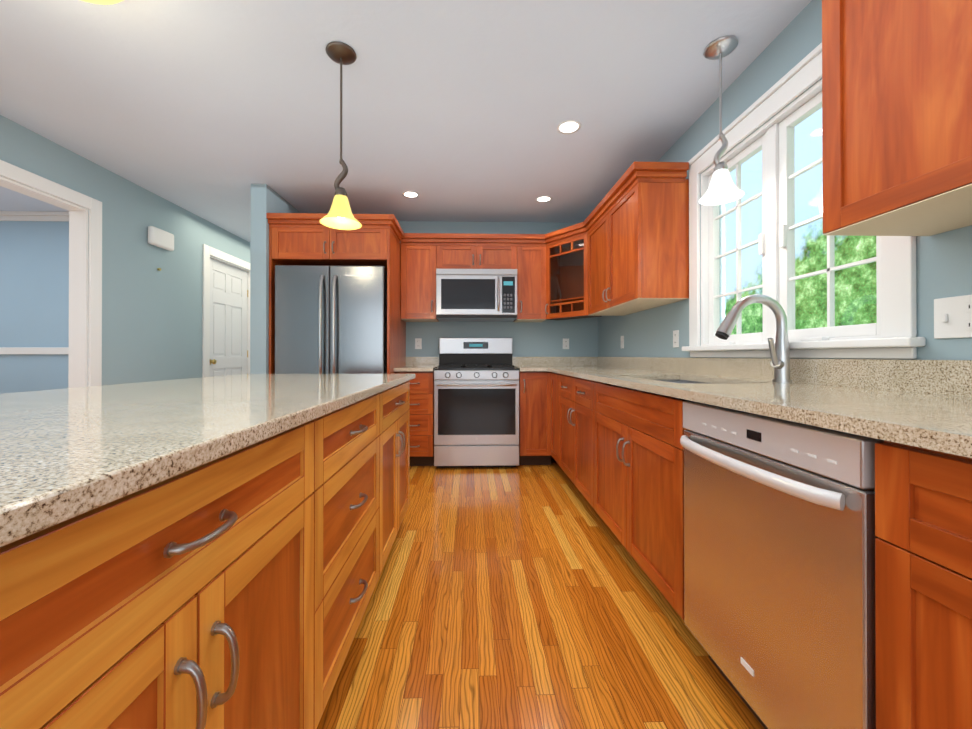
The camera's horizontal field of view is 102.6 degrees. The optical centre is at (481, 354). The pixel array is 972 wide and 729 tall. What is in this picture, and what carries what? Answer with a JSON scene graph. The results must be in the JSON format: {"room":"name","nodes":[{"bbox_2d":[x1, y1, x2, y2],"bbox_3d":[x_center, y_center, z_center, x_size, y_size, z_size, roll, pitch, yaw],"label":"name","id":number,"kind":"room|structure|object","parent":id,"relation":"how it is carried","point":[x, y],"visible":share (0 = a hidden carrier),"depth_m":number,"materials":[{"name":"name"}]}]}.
{"room":"kitchen","nodes":[
{"label":"kitchen","id":0,"kind":"room"},
{"bbox_2d":[0,221,68,393],"bbox_3d":[-5.085,-0.192,3.966,4.080,2.470,0.100,0,0,-2],"label":"wall","id":1,"kind":"structure","parent":0,"point":[34,283],"depth_m":3.93,"materials":[{"name":"paint"}]},
{"bbox_2d":[0,211,68,353],"bbox_3d":[-5.088,-0.192,3.892,4.050,2.470,0.050,0,0,-2],"label":"trim","id":2,"kind":"structure","parent":1,"relation":"attached to","point":[32,216],"depth_m":3.88,"materials":[{"name":"white wood"}]},
{"bbox_2d":[0,115,249,384],"bbox_3d":[-2.923,-0.201,1.673,0.120,2.470,9.000,0,0,-2],"label":"wall","id":3,"kind":"structure","parent":0,"point":[151,322],"depth_m":3.31,"materials":[{"name":"paint"}]},
{"bbox_2d":[0,160,101,387],"bbox_3d":[-2.928,-0.062,1.868,0.156,2.195,2.170,0,0,-2],"label":"trim","id":4,"kind":"structure","parent":3,"relation":"attached to","point":[85,317],"depth_m":2.85,"materials":[{"name":"white wood"}]},
{"bbox_2d":[148,226,173,250],"bbox_3d":[-2.883,-1.038,3.508,0.053,0.160,0.260,0,0,-2],"label":"door chime","id":5,"kind":"object","parent":3,"relation":"attached to","point":[160,238],"visible":1,"depth_m":3.47,"materials":[{"name":"white plastic"}]},
{"bbox_2d":[202,244,249,376],"bbox_3d":[-2.991,-0.054,4.577,0.138,2.200,0.990,0,0,-2],"label":"trim","id":6,"kind":"structure","parent":3,"relation":"attached to","point":[220,256],"depth_m":4.15,"materials":[{"name":"white wood"}]},
{"bbox_2d":[210,258,247,376],"bbox_3d":[-2.965,-0.006,4.582,0.111,2.088,0.792,0,0,-2],"label":"hall door","id":7,"kind":"structure","parent":3,"relation":"in","point":[228,320],"depth_m":4.57,"materials":[{"name":"white wood"}]},
{"bbox_2d":[250,184,299,373],"bbox_3d":[-1.909,-0.189,4.731,0.130,2.470,2.940,0,0,-2],"label":"wall","id":8,"kind":"structure","parent":0,"point":[265,198],"depth_m":3.27,"materials":[{"name":"paint"}]},
{"bbox_2d":[0,0,811,241],"bbox_3d":[-2.839,-1.485,1.730,8.650,0.100,9.300,0,0,-2],"label":"ceiling","id":9,"kind":"structure","parent":0,"point":[211,111],"depth_m":2.14,"materials":[{"name":"paint"}]},
{"bbox_2d":[81,0,123,4],"bbox_3d":[-1.473,-1.371,1.346,0.410,0.130,0.410,0,0,-2],"label":"dome ceiling light","id":10,"kind":"object","parent":9,"relation":"attached to","point":[105,2],"visible":1,"depth_m":1.50,"materials":[{"name":"yellow glass"}]},
{"bbox_2d":[319,41,361,229],"bbox_3d":[-0.667,-1.027,1.852,0.191,0.814,0.191,0,0,-2],"label":"pendant light","id":11,"kind":"object","parent":9,"relation":"hanging from","point":[339,216],"visible":1,"depth_m":1.84,"materials":[{"name":"yellow glass"}]},
{"bbox_2d":[402,191,418,197],"bbox_3d":[-0.630,-1.426,3.480,0.150,0.004,0.150,0,0,-2],"label":"recessed light","id":12,"kind":"object","parent":9,"relation":"in","point":[410,194],"visible":1,"depth_m":3.48,"materials":[{"name":"white"}]},
{"bbox_2d":[536,196,551,202],"bbox_3d":[0.576,-1.426,3.582,0.150,0.004,0.150,0,0,-2],"label":"recessed light","id":13,"kind":"object","parent":9,"relation":"in","point":[542,199],"visible":1,"depth_m":3.58,"materials":[{"name":"white"}]},
{"bbox_2d":[557,120,580,133],"bbox_3d":[0.553,-1.430,2.454,0.150,0.004,0.150,0,0,-2],"label":"recessed light","id":14,"kind":"object","parent":9,"relation":"in","point":[568,126],"visible":1,"depth_m":2.45,"materials":[{"name":"white"}]},
{"bbox_2d":[699,36,744,204],"bbox_3d":[1.120,-1.082,1.820,0.183,0.704,0.183,0,0,-2],"label":"light","id":15,"kind":"object","parent":9,"relation":"hanging from","point":[723,189],"visible":1,"depth_m":1.81,"materials":[{"name":"white glass"}]},
{"bbox_2d":[398,221,597,356],"bbox_3d":[-0.281,-0.191,4.260,3.100,2.470,0.150,0,0,-2],"label":"wall","id":16,"kind":"structure","parent":0,"point":[545,338],"depth_m":4.20,"materials":[{"name":"paint"}]},
{"bbox_2d":[415,338,421,348],"bbox_3d":[-0.674,-0.111,4.169,0.070,0.115,0.008,0,0,-2],"label":"electrical outlet","id":17,"kind":"object","parent":16,"relation":"attached to","point":[418,343],"visible":1,"depth_m":4.17,"materials":[{"name":"white plastic"}]},
{"bbox_2d":[400,237,438,321],"bbox_3d":[-0.625,-0.741,4.009,0.350,0.790,0.330,0,0,-2],"label":"upper cabinet","id":18,"kind":"object","parent":16,"relation":"attached to","point":[418,254],"depth_m":3.85,"materials":[{"name":"brown wood"}]},
{"bbox_2d":[436,237,483,268],"bbox_3d":[-0.221,-0.985,4.021,0.459,0.302,0.330,0,0,-2],"label":"upper cabinet","id":19,"kind":"object","parent":16,"relation":"attached to","point":[451,252],"depth_m":3.86,"materials":[{"name":"brown wood"}]},
{"bbox_2d":[436,269,516,321],"bbox_3d":[-0.048,-0.590,3.964,0.792,0.477,0.448,0,0,-2],"label":"microwave","id":20,"kind":"object","parent":19,"relation":"attached to","point":[476,294],"visible":1,"depth_m":3.79,"materials":[{"name":"silver metal"}]},
{"bbox_2d":[484,237,515,268],"bbox_3d":[0.121,-0.985,4.030,0.459,0.302,0.330,0,0,-2],"label":"upper cabinet","id":21,"kind":"object","parent":16,"relation":"attached to","point":[499,252],"depth_m":3.87,"materials":[{"name":"brown wood"}]},
{"bbox_2d":[513,237,551,321],"bbox_3d":[0.517,-0.741,4.024,0.332,0.790,0.362,0,0,-2],"label":"upper cabinet","id":22,"kind":"object","parent":16,"relation":"attached to","point":[529,250],"depth_m":3.88,"materials":[{"name":"brown wood"}]},
{"bbox_2d":[544,229,583,316],"bbox_3d":[0.809,-0.748,3.693,0.323,0.700,0.414,0,0,-2],"label":"upper cabinet","id":23,"kind":"object","parent":16,"relation":"attached to","point":[564,248],"depth_m":3.84,"materials":[{"name":"brown wood"}]},
{"bbox_2d":[563,339,568,348],"bbox_3d":[0.916,-0.111,4.211,0.070,0.115,0.008,0,0,-2],"label":"electrical outlet","id":24,"kind":"object","parent":16,"relation":"attached to","point":[565,343],"visible":1,"depth_m":4.21,"materials":[{"name":"white plastic"}]},
{"bbox_2d":[556,313,590,319],"bbox_3d":[0.959,-0.735,3.814,0.314,0.735,0.410,0,0,-2],"label":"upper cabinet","id":25,"kind":"object","parent":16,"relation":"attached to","point":[563,316],"depth_m":3.70,"materials":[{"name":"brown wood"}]},
{"bbox_2d":[317,456,763,728],"bbox_3d":[-2.839,1.085,1.720,8.650,0.100,9.300,0,0,-2],"label":"floor","id":26,"kind":"structure","parent":0,"point":[525,597],"depth_m":1.46,"materials":[{"name":"brown wood"}]},
{"bbox_2d":[0,416,323,728],"bbox_3d":[-0.886,0.592,0.495,0.990,0.876,0.859,0,0,-2],"label":"base cabinet","id":27,"kind":"object","parent":26,"relation":"on","point":[234,590],"depth_m":0.51,"materials":[{"name":"brown wood"}]},
{"bbox_2d":[275,265,386,373],"bbox_3d":[-1.294,0.141,3.671,0.913,1.778,0.910,0,0,-2],"label":"refrigerator","id":28,"kind":"object","parent":26,"relation":"on","point":[330,319],"visible":0.58,"depth_m":3.29,"materials":[{"name":"grey metal"}]},
{"bbox_2d":[266,213,405,373],"bbox_3d":[-1.282,-0.070,3.713,1.065,2.225,0.882,0,0,-2],"label":"enclosure","id":29,"kind":"object","parent":26,"relation":"on","point":[308,239],"visible":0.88,"depth_m":3.33,"materials":[{"name":"brown wood"}]},
{"bbox_2d":[324,390,387,709],"bbox_3d":[-0.906,0.595,1.259,0.990,0.876,0.786,0,0,-2],"label":"base cabinet","id":30,"kind":"object","parent":26,"relation":"on","point":[355,434],"depth_m":1.24,"materials":[{"name":"brown wood"}]},
{"bbox_2d":[388,381,409,554],"bbox_3d":[-0.926,0.598,1.989,0.990,0.876,0.790,0,0,-2],"label":"base cabinet","id":31,"kind":"object","parent":26,"relation":"on","point":[399,395],"depth_m":2.00,"materials":[{"name":"brown wood"}]},
{"bbox_2d":[0,374,414,546],"bbox_3d":[-0.892,0.131,0.751,1.050,0.030,3.350,0,0,-2],"label":"countertop","id":32,"kind":"structure","parent":31,"relation":"on","point":[67,453],"depth_m":0.61,"materials":[{"name":"stone"}]},
{"bbox_2d":[395,371,433,465],"bbox_3d":[-0.620,0.605,3.833,0.350,0.875,0.672,0,0,-2],"label":"base cabinet","id":33,"kind":"object","parent":26,"relation":"on","point":[422,418],"visible":0.58,"depth_m":3.54,"materials":[{"name":"brown wood"}]},
{"bbox_2d":[394,357,438,370],"bbox_3d":[-0.620,0.093,3.836,0.354,0.130,0.672,0,0,-2],"label":"countertop","id":34,"kind":"structure","parent":33,"relation":"on","point":[422,363],"depth_m":4.15,"materials":[{"name":"stone"}]},
{"bbox_2d":[434,338,518,467],"bbox_3d":[-0.048,0.435,3.809,0.768,1.215,0.718,0,0,-2],"label":"range","id":35,"kind":"object","parent":26,"relation":"on","point":[476,402],"visible":1,"depth_m":3.50,"materials":[{"name":"silver metal"}]},
{"bbox_2d":[519,371,546,464],"bbox_3d":[0.497,0.605,3.861,0.305,0.876,0.675,0,0,-2],"label":"base cabinet","id":36,"kind":"object","parent":26,"relation":"on","point":[532,384],"depth_m":3.57,"materials":[{"name":"brown wood"}]},
{"bbox_2d":[512,357,971,457],"bbox_3d":[0.868,0.085,1.667,0.935,0.130,5.087,0,0,-2],"label":"countertop","id":37,"kind":"structure","parent":36,"relation":"on","point":[926,404],"depth_m":1.18,"materials":[{"name":"stone"}]},
{"bbox_2d":[611,380,705,400],"bbox_3d":[0.996,0.253,1.946,0.424,0.204,0.764,0,0,-2],"label":"sink","id":38,"kind":"object","parent":37,"relation":"in","point":[684,381],"visible":0.02,"depth_m":2.19,"materials":[{"name":"silver metal"}]},
{"bbox_2d":[715,294,791,382],"bbox_3d":[1.133,-0.066,1.599,0.313,0.368,0.113,0,0,-2],"label":"faucet","id":39,"kind":"object","parent":37,"relation":"on","point":[780,356],"visible":1,"depth_m":1.60,"materials":[{"name":"silver metal"}]},
{"bbox_2d":[547,371,558,464],"bbox_3d":[0.947,0.604,3.393,0.685,0.876,0.404,0,0,-2],"label":"base cabinet","id":40,"kind":"object","parent":26,"relation":"on","point":[552,378],"depth_m":3.49,"materials":[{"name":"brown wood"}]},
{"bbox_2d":[559,374,683,509],"bbox_3d":[0.982,0.601,2.793,0.647,0.876,1.032,0,0,-2],"label":"base cabinet","id":41,"kind":"object","parent":26,"relation":"on","point":[582,401],"depth_m":2.43,"materials":[{"name":"brown wood"}]},
{"bbox_2d":[595,419,686,619],"bbox_3d":[1.007,0.716,1.874,0.647,0.640,1.038,0,0,-2],"label":"base cabinet","id":42,"kind":"object","parent":26,"relation":"on","point":[616,453],"depth_m":1.63,"materials":[{"name":"brown wood"}]},
{"bbox_2d":[680,401,883,728],"bbox_3d":[0.969,0.596,1.034,0.666,0.872,0.614,0,0,-2],"label":"dishwasher","id":43,"kind":"object","parent":26,"relation":"on","point":[779,567],"visible":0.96,"depth_m":0.91,"materials":[{"name":"silver metal"}]},
{"bbox_2d":[875,440,971,728],"bbox_3d":[1.046,0.592,0.387,0.647,0.876,0.659,0,0,-2],"label":"base cabinet","id":44,"kind":"object","parent":26,"relation":"on","point":[923,497],"depth_m":0.64,"materials":[{"name":"brown wood"}]},
{"bbox_2d":[598,0,971,359],"bbox_3d":[1.436,-0.204,0.835,0.150,2.470,7.090,0,0,-2],"label":"wall","id":45,"kind":"structure","parent":0,"point":[943,264],"depth_m":1.83,"materials":[{"name":"paint"}]},
{"bbox_2d":[621,336,623,348],"bbox_3d":[1.281,-0.108,3.546,0.014,0.115,0.070,0,0,-2],"label":"electrical outlet","id":46,"kind":"object","parent":45,"relation":"attached to","point":[622,341],"visible":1,"depth_m":3.53,"materials":[{"name":"white plastic"}]},
{"bbox_2d":[580,165,688,316],"bbox_3d":[1.122,-0.746,2.973,0.356,0.790,1.144,0,0,-2],"label":"upper cabinet","id":47,"kind":"object","parent":45,"relation":"attached to","point":[622,249],"depth_m":2.45,"materials":[{"name":"brown wood"}]},
{"bbox_2d":[673,330,678,347],"bbox_3d":[1.308,-0.102,2.616,0.008,0.115,0.070,0,0,-2],"label":"electrical outlet","id":48,"kind":"object","parent":45,"relation":"attached to","point":[675,338],"visible":1,"depth_m":2.61,"materials":[{"name":"white plastic"}]},
{"bbox_2d":[682,42,925,358],"bbox_3d":[1.357,-0.592,1.822,0.155,1.220,1.279,0,0,-2],"label":"kitchen window","id":49,"kind":"structure","parent":45,"relation":"in","point":[891,333],"depth_m":1.76,"materials":[{"name":"white wood"}]},
{"bbox_2d":[822,0,971,235],"bbox_3d":[1.200,-0.755,0.611,0.330,0.790,1.119,0,0,-2],"label":"upper cabinet","id":50,"kind":"object","parent":45,"relation":"attached to","point":[896,117],"visible":1,"depth_m":0.96,"materials":[{"name":"brown wood"}]},
{"bbox_2d":[934,295,971,338],"bbox_3d":[1.346,-0.105,1.097,0.014,0.118,0.122,0,0,-2],"label":"light switch","id":51,"kind":"object","parent":45,"relation":"attached to","point":[952,317],"visible":1,"depth_m":1.11,"materials":[{"name":"white plastic"}]},
{"label":"outside","id":52,"kind":"structure","parent":0,"visible":0},
{"bbox_2d":[725,108,876,334],"bbox_3d":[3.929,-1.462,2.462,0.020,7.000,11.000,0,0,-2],"label":"window glass","id":53,"kind":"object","parent":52,"point":[842,308],"depth_m":4.59,"materials":[{"name":"clear glass"}]}
]}

